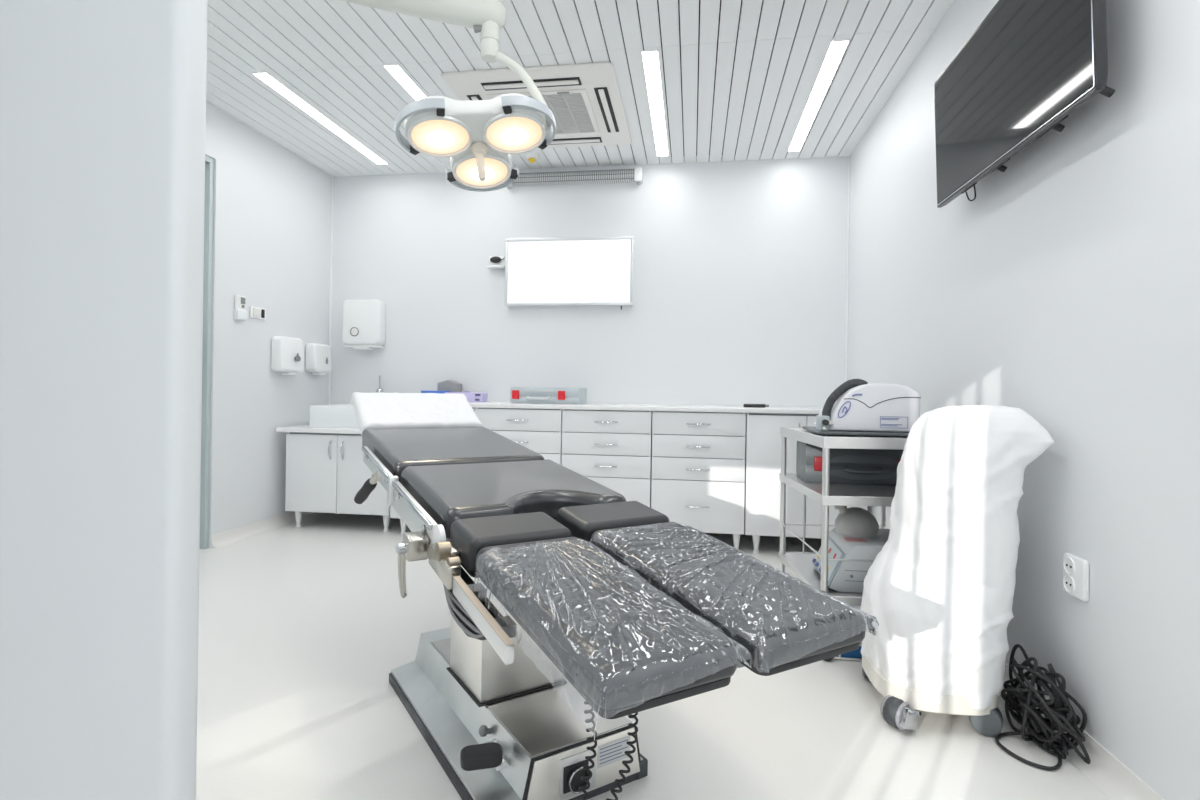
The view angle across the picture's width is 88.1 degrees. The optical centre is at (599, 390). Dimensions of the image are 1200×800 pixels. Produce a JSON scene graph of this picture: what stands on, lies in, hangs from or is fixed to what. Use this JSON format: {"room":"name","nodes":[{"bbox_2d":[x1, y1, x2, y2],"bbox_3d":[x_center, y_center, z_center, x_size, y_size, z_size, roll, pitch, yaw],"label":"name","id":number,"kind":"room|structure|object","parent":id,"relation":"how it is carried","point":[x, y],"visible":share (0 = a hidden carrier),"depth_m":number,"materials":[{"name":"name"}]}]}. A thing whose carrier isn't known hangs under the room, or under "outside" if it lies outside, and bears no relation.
{"room":"operating room","nodes":[
{"label":"operating room","id":0,"kind":"room"},
{"bbox_2d":[0,0,207,799],"bbox_3d":[-0.804,-0.367,0.960,0.398,2.750,0.062,1,0,8],"label":"wall pier","id":1,"kind":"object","parent":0,"point":[103,102],"visible":1,"depth_m":0.92,"materials":[{"name":"white paint"}]},
{"bbox_2d":[205,102,330,547],"bbox_3d":[-2.714,-0.440,2.238,0.120,2.840,5.830,1,0,8],"label":"wall","id":2,"kind":"structure","parent":0,"point":[272,206],"depth_m":4.27,"materials":[{"name":"white paint"}]},
{"bbox_2d":[200,155,213,548],"bbox_3d":[-2.538,-0.233,3.372,0.082,2.430,1.023,1,0,8],"label":"door","id":3,"kind":"structure","parent":2,"relation":"in","point":[209,162],"depth_m":3.84,"materials":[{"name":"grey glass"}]},
{"bbox_2d":[234,295,247,320],"bbox_3d":[-2.361,-0.545,4.077,0.034,0.160,0.090,1,0,8],"label":"remote control","id":4,"kind":"object","parent":2,"relation":"attached to","point":[240,313],"visible":1,"depth_m":4.06,"materials":[{"name":"white plastic"}]},
{"bbox_2d":[250,306,265,319],"bbox_3d":[-2.342,-0.532,4.251,0.022,0.078,0.150,1,0,8],"label":"light switch","id":5,"kind":"object","parent":2,"relation":"attached to","point":[255,312],"visible":1,"depth_m":4.24,"materials":[{"name":"white plastic"}]},
{"bbox_2d":[211,511,323,547],"bbox_3d":[-2.314,0.948,4.489,0.050,0.075,1.255,1,0,8],"label":"baseboard","id":6,"kind":"structure","parent":2,"relation":"attached to","point":[229,537],"depth_m":4.25,"materials":[{"name":"white plastic"}]},
{"bbox_2d":[271,336,304,374],"bbox_3d":[-2.265,-0.251,4.513,0.104,0.275,0.262,1,0,8],"label":"soap dispenser","id":7,"kind":"object","parent":2,"relation":"attached to","point":[287,354],"visible":1,"depth_m":4.44,"materials":[{"name":"white plastic"}]},
{"bbox_2d":[305,343,331,374],"bbox_3d":[-2.211,-0.245,4.880,0.104,0.245,0.225,1,0,8],"label":"soap dispenser","id":8,"kind":"object","parent":2,"relation":"attached to","point":[317,356],"visible":1,"depth_m":4.81,"materials":[{"name":"white plastic"}]},
{"bbox_2d":[345,345,383,349],"bbox_3d":[-1.905,-0.346,5.005,0.283,0.034,0.117,1,0,8],"label":"tray","id":9,"kind":"object","parent":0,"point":[358,347],"depth_m":4.96,"materials":[{"name":"white plastic"}]},
{"bbox_2d":[206,0,954,176],"bbox_3d":[-0.614,-1.746,1.980,4.073,0.012,5.730,1,0,8],"label":"ceiling","id":10,"kind":"structure","parent":0,"point":[331,54],"depth_m":3.29,"materials":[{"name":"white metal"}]},
{"bbox_2d":[252,72,387,164],"bbox_3d":[-1.780,-1.754,4.109,0.087,0.006,1.388,1,0,8],"label":"recessed light","id":11,"kind":"object","parent":10,"relation":"in","point":[265,77],"visible":1,"depth_m":3.94,"materials":[{"name":"white plastic"}]},
{"bbox_2d":[383,64,426,100],"bbox_3d":[-1.021,-1.743,4.007,0.087,0.006,1.388,1,0,8],"label":"recessed light","id":12,"kind":"object","parent":10,"relation":"in","point":[395,70],"visible":0.41,"depth_m":3.50,"materials":[{"name":"white plastic"}]},
{"bbox_2d":[340,0,555,191],"bbox_3d":[-0.723,-1.276,2.400,1.099,0.928,0.542,1,0,-7],"label":"lamp","id":13,"kind":"object","parent":10,"relation":"hanging from","point":[479,137],"visible":1,"depth_m":2.32,"materials":[{"name":"white painted metal"},{"name":"glass"},{"name":"black plastic"}]},
{"bbox_2d":[525,152,539,162],"bbox_3d":[-0.501,-1.708,4.567,0.110,0.060,0.110,1,0,8],"label":"smoke detector","id":14,"kind":"object","parent":10,"relation":"attached to","point":[531,157],"visible":1,"depth_m":4.54,"materials":[{"name":"white plastic"}]},
{"bbox_2d":[441,62,631,148],"bbox_3d":[-0.328,-1.718,3.851,0.956,0.033,1.065,1,0,8],"label":"air conditioner","id":15,"kind":"object","parent":10,"relation":"attached to","point":[585,103],"visible":0.64,"depth_m":3.58,"materials":[{"name":"white plastic"}]},
{"bbox_2d":[467,95,481,99],"bbox_3d":[-0.697,-1.714,3.906,0.075,0.014,0.600,1,0,8],"label":"outlet","id":16,"kind":"object","parent":15,"relation":"attached to","point":[469,97],"depth_m":3.62,"materials":[{"name":"white"}]},
{"bbox_2d":[481,77,581,90],"bbox_3d":[-0.385,-1.709,3.468,0.560,0.014,0.085,1,0,8],"label":"outlet","id":17,"kind":"object","parent":15,"relation":"attached to","point":[541,82],"depth_m":3.45,"materials":[{"name":"white plastic"}]},
{"bbox_2d":[528,93,594,133],"bbox_3d":[-0.326,-1.712,3.861,0.516,0.008,0.545,1,0,8],"label":"grille","id":18,"kind":"object","parent":15,"relation":"attached to","point":[572,113],"depth_m":3.81,"materials":[{"name":"grey plastic"}]},
{"bbox_2d":[550,137,601,144],"bbox_3d":[-0.267,-1.708,4.264,0.560,0.014,0.085,1,0,8],"label":"outlet","id":19,"kind":"object","parent":15,"relation":"attached to","point":[557,140],"depth_m":4.23,"materials":[{"name":"white plastic"}]},
{"bbox_2d":[594,87,618,132],"bbox_3d":[0.046,-1.703,3.796,0.075,0.014,0.600,1,0,8],"label":"outlet","id":20,"kind":"object","parent":15,"relation":"attached to","point":[604,100],"depth_m":3.76,"materials":[{"name":"white plastic"}]},
{"bbox_2d":[641,50,668,156],"bbox_3d":[0.357,-1.722,3.848,0.087,0.006,1.418,1,0,8],"label":"recessed light","id":21,"kind":"object","parent":10,"relation":"in","point":[651,63],"visible":1,"depth_m":3.65,"materials":[{"name":"white plastic"}]},
{"bbox_2d":[787,39,849,151],"bbox_3d":[1.279,-1.709,3.726,0.087,0.006,1.408,1,0,8],"label":"recessed light","id":22,"kind":"object","parent":10,"relation":"in","point":[835,52],"visible":1,"depth_m":3.53,"materials":[{"name":"white plastic"}]},
{"bbox_2d":[331,154,847,406],"bbox_3d":[-0.204,-0.404,4.873,4.313,2.840,0.120,1,0,8],"label":"wall","id":23,"kind":"structure","parent":0,"point":[740,270],"depth_m":4.75,"materials":[{"name":"white paint"}]},
{"bbox_2d":[328,176,333,404],"bbox_3d":[-2.220,-0.428,5.104,0.016,2.670,0.016,1,0,8],"label":"trim","id":24,"kind":"structure","parent":23,"relation":"attached to","point":[332,177],"depth_m":5.10,"materials":[{"name":"white"}]},
{"bbox_2d":[342,299,385,349],"bbox_3d":[-1.903,-0.529,4.998,0.323,0.399,0.132,1,0,8],"label":"dispenser","id":25,"kind":"object","parent":23,"relation":"attached to","point":[363,321],"visible":1,"depth_m":4.94,"materials":[{"name":"white plastic"}]},
{"bbox_2d":[487,256,504,268],"bbox_3d":[-0.809,-1.009,4.866,0.142,0.097,0.074,1,0,8],"label":"wall sensor","id":26,"kind":"object","parent":23,"relation":"attached to","point":[495,262],"visible":0.95,"depth_m":4.85,"materials":[{"name":"white plastic"}]},
{"bbox_2d":[505,236,633,309],"bbox_3d":[-0.240,-0.898,4.784,1.000,0.552,0.070,1,0,8],"label":"screen","id":27,"kind":"object","parent":23,"relation":"attached to","point":[565,271],"visible":1,"depth_m":4.75,"materials":[{"name":"white plastic"}]},
{"bbox_2d":[506,167,642,188],"bbox_3d":[-0.209,-1.629,4.772,1.070,0.121,0.087,1,0,8],"label":"lamp","id":28,"kind":"object","parent":23,"relation":"attached to","point":[596,177],"visible":0.93,"depth_m":4.76,"materials":[{"name":"white plastic"}]},
{"bbox_2d":[845,156,849,381],"bbox_3d":[1.795,-0.370,4.510,0.012,2.670,0.012,1,0,8],"label":"trim","id":29,"kind":"structure","parent":23,"relation":"attached to","point":[849,156],"depth_m":4.50,"materials":[{"name":"white"}]},
{"bbox_2d":[196,513,1109,799],"bbox_3d":[-0.643,1.060,1.989,4.293,0.100,5.950,1,0,8],"label":"floor","id":30,"kind":"structure","parent":0,"point":[302,631],"depth_m":1.94,"materials":[{"name":"plastic"}]},
{"bbox_2d":[285,432,389,531],"bbox_3d":[-1.823,0.647,4.676,0.793,0.690,0.641,1,0,8],"label":"base cabinet","id":31,"kind":"object","parent":30,"relation":"on","point":[325,472],"visible":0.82,"depth_m":4.40,"materials":[{"name":"grey"}]},
{"bbox_2d":[276,425,360,433],"bbox_3d":[-1.831,0.286,4.700,0.865,0.034,0.693,1,0,8],"label":"countertop","id":32,"kind":"structure","parent":31,"relation":"on","point":[300,428],"depth_m":4.38,"materials":[{"name":"white"}]},
{"bbox_2d":[309,404,358,427],"bbox_3d":[-1.767,0.190,4.685,0.625,0.158,0.490,1,0,8],"label":"washbasin","id":33,"kind":"object","parent":32,"relation":"in","point":[334,415],"visible":0.44,"depth_m":4.46,"materials":[{"name":"white ceramic"}]},
{"bbox_2d":[376,375,382,392],"bbox_3d":[-1.800,0.073,4.883,0.060,0.391,0.260,1,0,17],"label":"tap","id":34,"kind":"object","parent":32,"relation":"on","point":[379,390],"visible":0.1,"depth_m":4.96,"materials":[{"name":"silver metal"}]},
{"bbox_2d":[390,408,475,534],"bbox_3d":[-1.102,0.557,4.540,0.590,0.892,0.699,1,0,8],"label":"base cabinet","id":35,"kind":"object","parent":30,"relation":"on","point":[393,514],"visible":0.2,"depth_m":4.27,"materials":[{"name":"grey"}]},
{"bbox_2d":[469,401,820,413],"bbox_3d":[0.169,0.116,4.383,3.171,0.028,0.735,1,0,8],"label":"countertop","id":36,"kind":"structure","parent":35,"relation":"on","point":[588,406],"depth_m":4.05,"materials":[{"name":"white"}]},
{"bbox_2d":[421,391,450,393],"bbox_3d":[-1.254,0.041,4.734,0.188,0.080,0.122,1,0,8],"label":"glove box","id":37,"kind":"object","parent":36,"relation":"on","point":[439,392],"visible":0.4,"depth_m":4.68,"materials":[{"name":"blue"}]},
{"bbox_2d":[437,380,461,391],"bbox_3d":[-1.182,-0.001,4.881,0.170,0.164,0.090,1,0,8],"label":"box","id":38,"kind":"object","parent":36,"relation":"on","point":[448,385],"visible":0.53,"depth_m":4.84,"materials":[{"name":"grey"}]},
{"bbox_2d":[445,391,486,401],"bbox_3d":[-1.014,0.042,4.699,0.293,0.084,0.122,1,0,8],"label":"glove box","id":39,"kind":"object","parent":36,"relation":"on","point":[471,397],"visible":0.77,"depth_m":4.63,"materials":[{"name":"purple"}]},
{"bbox_2d":[510,387,586,403],"bbox_3d":[-0.370,0.035,4.483,0.497,0.118,0.359,1,0,8],"label":"tool case","id":40,"kind":"object","parent":36,"relation":"on","point":[528,395],"visible":1,"depth_m":4.35,"materials":[{"name":"grey"}]},
{"bbox_2d":[743,404,768,407],"bbox_3d":[1.047,0.101,4.153,0.167,0.024,0.024,1,0,0],"label":"marker pen","id":41,"kind":"object","parent":36,"relation":"on","point":[744,405],"visible":1,"depth_m":4.14,"materials":[{"name":"black plastic"}]},
{"bbox_2d":[475,408,562,464],"bbox_3d":[-0.509,0.566,4.452,0.595,0.892,0.699,1,0,8],"label":"base cabinet","id":42,"kind":"object","parent":30,"relation":"on","point":[539,431],"visible":0.24,"depth_m":4.12,"materials":[{"name":"grey"}]},
{"bbox_2d":[562,409,652,507],"bbox_3d":[0.082,0.574,4.364,0.588,0.892,0.699,1,0,8],"label":"base cabinet","id":43,"kind":"object","parent":30,"relation":"on","point":[612,449],"visible":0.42,"depth_m":4.04,"materials":[{"name":"grey"}]},
{"bbox_2d":[354,427,865,799],"bbox_3d":[-0.385,0.523,2.047,0.699,0.980,2.455,1,0,-30],"label":"table","id":44,"kind":"object","parent":30,"relation":"on","point":[488,704],"visible":0.89,"depth_m":1.48,"materials":[{"name":"leather"}]},
{"bbox_2d":[350,392,482,438],"bbox_3d":[-0.883,0.114,2.999,0.565,0.204,0.332,1,0,-30],"label":"headrest cover","id":45,"kind":"object","parent":44,"relation":"on","point":[372,410],"visible":0.97,"depth_m":2.94,"materials":[{"name":"white paper"}]},
{"bbox_2d":[563,760,589,793],"bbox_3d":[-0.055,0.942,1.508,0.070,0.063,0.016,1,0,-33],"label":"power socket","id":46,"kind":"object","parent":44,"relation":"attached to","point":[573,770],"depth_m":1.50,"materials":[{"name":"black plastic"}]},
{"bbox_2d":[576,701,637,799],"bbox_3d":[0.028,0.723,1.436,0.167,0.562,0.070,1,0,-27],"label":"coiled cord","id":47,"kind":"object","parent":44,"relation":"hanging from","point":[625,763],"visible":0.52,"depth_m":1.44,"materials":[{"name":"grey rubber"}]},
{"bbox_2d":[474,538,751,739],"bbox_3d":[-0.013,0.410,1.150,0.287,0.144,0.545,1,0,-30],"label":"plastic sleeve","id":48,"kind":"object","parent":44,"relation":"on","point":[741,651],"visible":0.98,"depth_m":1.18,"materials":[{"name":"clear plastic"}]},
{"bbox_2d":[600,739,627,763],"bbox_3d":[0.036,0.920,1.579,0.087,0.038,0.001,1,0,-33],"label":"print","id":49,"kind":"object","parent":44,"relation":"attached to","point":[612,751],"depth_m":1.58,"materials":[{"name":"blue"}]},
{"bbox_2d":[604,523,878,672],"bbox_3d":[0.245,0.395,1.311,0.299,0.111,0.588,1,0,-29],"label":"plastic sleeve","id":50,"kind":"object","parent":44,"relation":"on","point":[872,629],"visible":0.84,"depth_m":1.36,"materials":[{"name":"clear plastic"}]},
{"bbox_2d":[651,411,745,549],"bbox_3d":[0.671,0.583,4.277,0.591,0.892,0.699,1,0,8],"label":"base cabinet","id":51,"kind":"object","parent":30,"relation":"on","point":[698,480],"visible":0.84,"depth_m":3.96,"materials":[{"name":"grey"}]},
{"bbox_2d":[744,413,866,552],"bbox_3d":[1.331,0.592,4.179,0.733,0.892,0.699,1,0,8],"label":"base cabinet","id":52,"kind":"object","parent":30,"relation":"on","point":[762,437],"visible":0.36,"depth_m":3.90,"materials":[{"name":"grey"}]},
{"bbox_2d":[778,427,906,660],"bbox_3d":[1.115,0.607,2.668,0.529,0.855,0.688,1,0,2],"label":"trolley","id":53,"kind":"object","parent":30,"relation":"on","point":[800,564],"visible":0.28,"depth_m":2.46,"materials":[{"name":"silver metal"}]},
{"bbox_2d":[778,552,862,605],"bbox_3d":[1.108,0.803,2.679,0.507,0.034,0.657,1,0,2],"label":"shelf","id":54,"kind":"object","parent":53,"relation":"attached to","point":[800,564],"depth_m":2.70,"materials":[{"name":"silver metal"}]},
{"bbox_2d":[779,473,895,506],"bbox_3d":[1.114,0.422,2.679,0.507,0.036,0.657,1,0,2],"label":"shelf","id":55,"kind":"object","parent":53,"relation":"attached to","point":[838,494],"depth_m":2.48,"materials":[{"name":"silver metal"}]},
{"bbox_2d":[780,427,906,449],"bbox_3d":[1.117,0.202,2.679,0.507,0.044,0.657,1,0,2],"label":"shelf","id":56,"kind":"object","parent":53,"relation":"attached to","point":[826,442],"depth_m":2.36,"materials":[{"name":"silver metal"}]},
{"bbox_2d":[796,441,903,485],"bbox_3d":[1.153,0.322,2.786,0.478,0.172,0.289,1,0,8],"label":"tool case","id":57,"kind":"object","parent":53,"relation":"on","point":[847,466],"visible":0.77,"depth_m":2.69,"materials":[{"name":"grey plastic"}]},
{"bbox_2d":[812,528,889,592],"bbox_3d":[1.097,0.696,2.569,0.365,0.187,0.353,1,0,8],"label":"medical device","id":58,"kind":"object","parent":53,"relation":"on","point":[843,576],"visible":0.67,"depth_m":2.42,"materials":[{"name":"white plastic"}]},
{"bbox_2d":[814,540,841,580],"bbox_3d":[0.952,0.703,2.602,0.054,0.117,0.290,1,0,8],"label":"print","id":59,"kind":"object","parent":58,"relation":"attached to","point":[835,547],"depth_m":2.55,"materials":[{"name":"multicoloured"}]},
{"bbox_2d":[834,505,878,536],"bbox_3d":[1.087,0.532,2.638,0.184,0.143,0.176,1,0,8],"label":"breathing bellows","id":60,"kind":"object","parent":58,"relation":"on","point":[853,521],"visible":0.81,"depth_m":2.58,"materials":[{"name":"grey rubber"}]},
{"bbox_2d":[803,379,920,436],"bbox_3d":[1.094,0.067,2.613,0.400,0.230,0.370,1,0,8],"label":"medical device","id":61,"kind":"object","parent":53,"relation":"on","point":[855,407],"visible":0.98,"depth_m":2.46,"materials":[{"name":"white plastic"},{"name":"dark grey rubber"}]},
{"bbox_2d":[834,642,861,660],"bbox_3d":[0.969,0.996,2.465,0.157,0.074,0.195,1,0,8],"label":"foot pedal","id":62,"kind":"object","parent":30,"relation":"on","point":[855,655],"visible":0.05,"depth_m":2.38,"materials":[{"name":"blue plastic"}]},
{"bbox_2d":[862,655,1002,735],"bbox_3d":[1.074,0.584,2.035,0.364,0.899,0.433,1,0,8],"label":"machine","id":63,"kind":"object","parent":30,"relation":"on","point":[901,707],"visible":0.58,"depth_m":1.86,"materials":[{"name":"white plastic"}]},
{"bbox_2d":[860,405,1054,710],"bbox_3d":[1.130,0.498,2.043,0.494,0.902,0.445,1,0,8],"label":"cloth cover","id":64,"kind":"object","parent":63,"relation":"on","point":[939,592],"visible":0.99,"depth_m":1.86,"materials":[{"name":"white fabric"}]},
{"bbox_2d":[995,644,1090,770],"bbox_3d":[1.281,0.918,1.905,0.211,0.266,0.453,1,0,8],"label":"power cable","id":65,"kind":"object","parent":30,"relation":"on","point":[1055,709],"visible":1,"depth_m":1.78,"materials":[{"name":"grey rubber"}]},
{"bbox_2d":[847,0,1199,799],"bbox_3d":[1.433,-0.380,1.623,0.120,2.840,5.830,1,0,8],"label":"wall","id":66,"kind":"structure","parent":0,"point":[1066,294],"depth_m":1.75,"materials":[{"name":"white paint"}]},
{"bbox_2d":[934,0,1114,207],"bbox_3d":[1.380,-1.010,2.072,0.134,0.553,1.030,1,0,8],"label":"television","id":67,"kind":"object","parent":66,"relation":"attached to","point":[1028,65],"visible":1,"depth_m":1.97,"materials":[{"name":"black plastic"},{"name":"glossy dark screen glass"},{"name":"chrome"}]},
{"bbox_2d":[1063,553,1088,601],"bbox_3d":[1.374,0.538,1.793,0.020,0.118,0.103,1,0,8],"label":"wall socket","id":68,"kind":"object","parent":66,"relation":"attached to","point":[1075,568],"visible":1,"depth_m":1.78,"materials":[{"name":"white plastic"}]},
{"bbox_2d":[1063,557,1074,575],"bbox_3d":[1.369,0.512,1.810,0.004,0.054,0.054,1,0,8],"label":"outlet","id":69,"kind":"object","parent":68,"relation":"attached to","point":[1068,562],"depth_m":1.81,"materials":[{"name":"white plastic"}]},
{"bbox_2d":[1063,575,1074,593],"bbox_3d":[1.368,0.564,1.810,0.004,0.054,0.054,1,0,8],"label":"outlet","id":70,"kind":"object","parent":68,"relation":"attached to","point":[1068,580],"depth_m":1.81,"materials":[{"name":"white plastic"}]},
{"bbox_2d":[1002,663,1163,799],"bbox_3d":[1.337,1.001,1.685,0.050,0.075,5.730,1,0,8],"label":"baseboard","id":71,"kind":"structure","parent":66,"relation":"attached to","point":[1111,776],"depth_m":1.63,"materials":[{"name":"white plastic"}]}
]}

